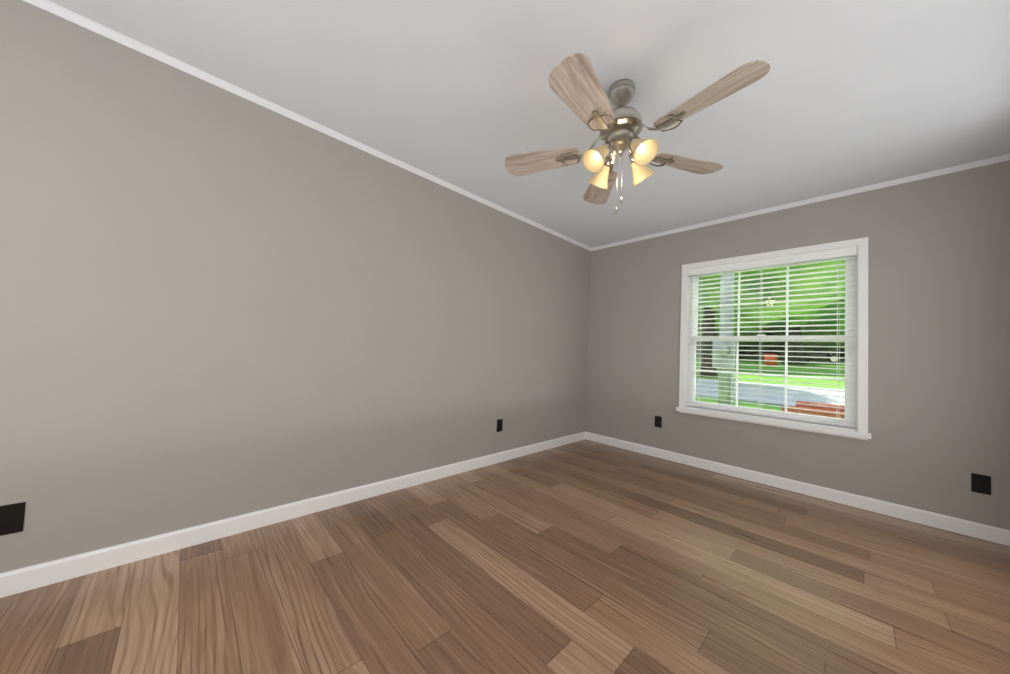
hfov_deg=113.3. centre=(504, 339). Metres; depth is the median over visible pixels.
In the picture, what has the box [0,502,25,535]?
electrical outlet
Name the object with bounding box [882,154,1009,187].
crown molding
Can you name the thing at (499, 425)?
electrical outlet
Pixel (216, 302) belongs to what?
wall
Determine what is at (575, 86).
fan
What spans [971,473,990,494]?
electrical outlet
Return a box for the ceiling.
[48,0,1009,247]
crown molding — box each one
[22,0,593,250]
[594,183,881,249]
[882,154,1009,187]
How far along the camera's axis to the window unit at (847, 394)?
2.88 m
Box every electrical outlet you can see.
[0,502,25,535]
[497,419,502,431]
[654,416,661,427]
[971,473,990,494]
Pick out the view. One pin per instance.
(774, 383)
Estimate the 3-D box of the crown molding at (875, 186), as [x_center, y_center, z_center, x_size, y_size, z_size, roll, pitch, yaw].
[1.966,-1.155,3.360,0.026,0.032,2.460,4,-3,-44]
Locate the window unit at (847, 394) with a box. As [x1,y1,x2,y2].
[687,255,856,428]
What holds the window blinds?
attached to the window frame at (861, 430)
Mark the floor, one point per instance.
(584, 556)
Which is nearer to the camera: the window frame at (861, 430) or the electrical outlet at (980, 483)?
the electrical outlet at (980, 483)
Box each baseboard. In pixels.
[0,432,584,597]
[585,432,1009,545]
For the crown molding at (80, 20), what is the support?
attached to the wall at (216, 302)
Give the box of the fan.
[505,53,769,214]
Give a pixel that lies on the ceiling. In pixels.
(842, 95)
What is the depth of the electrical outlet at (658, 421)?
3.55 m
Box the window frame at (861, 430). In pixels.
[676,237,870,439]
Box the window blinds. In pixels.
[686,247,856,430]
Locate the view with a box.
[695,260,844,418]
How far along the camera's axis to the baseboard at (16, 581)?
1.76 m
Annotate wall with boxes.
[0,0,590,572]
[585,160,1009,529]
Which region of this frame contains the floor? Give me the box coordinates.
[0,439,1009,673]
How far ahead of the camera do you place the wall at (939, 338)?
2.42 m
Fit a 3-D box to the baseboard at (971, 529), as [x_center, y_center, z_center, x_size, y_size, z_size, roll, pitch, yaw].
[2.070,1.204,3.072,0.013,0.092,3.062,4,-3,-44]

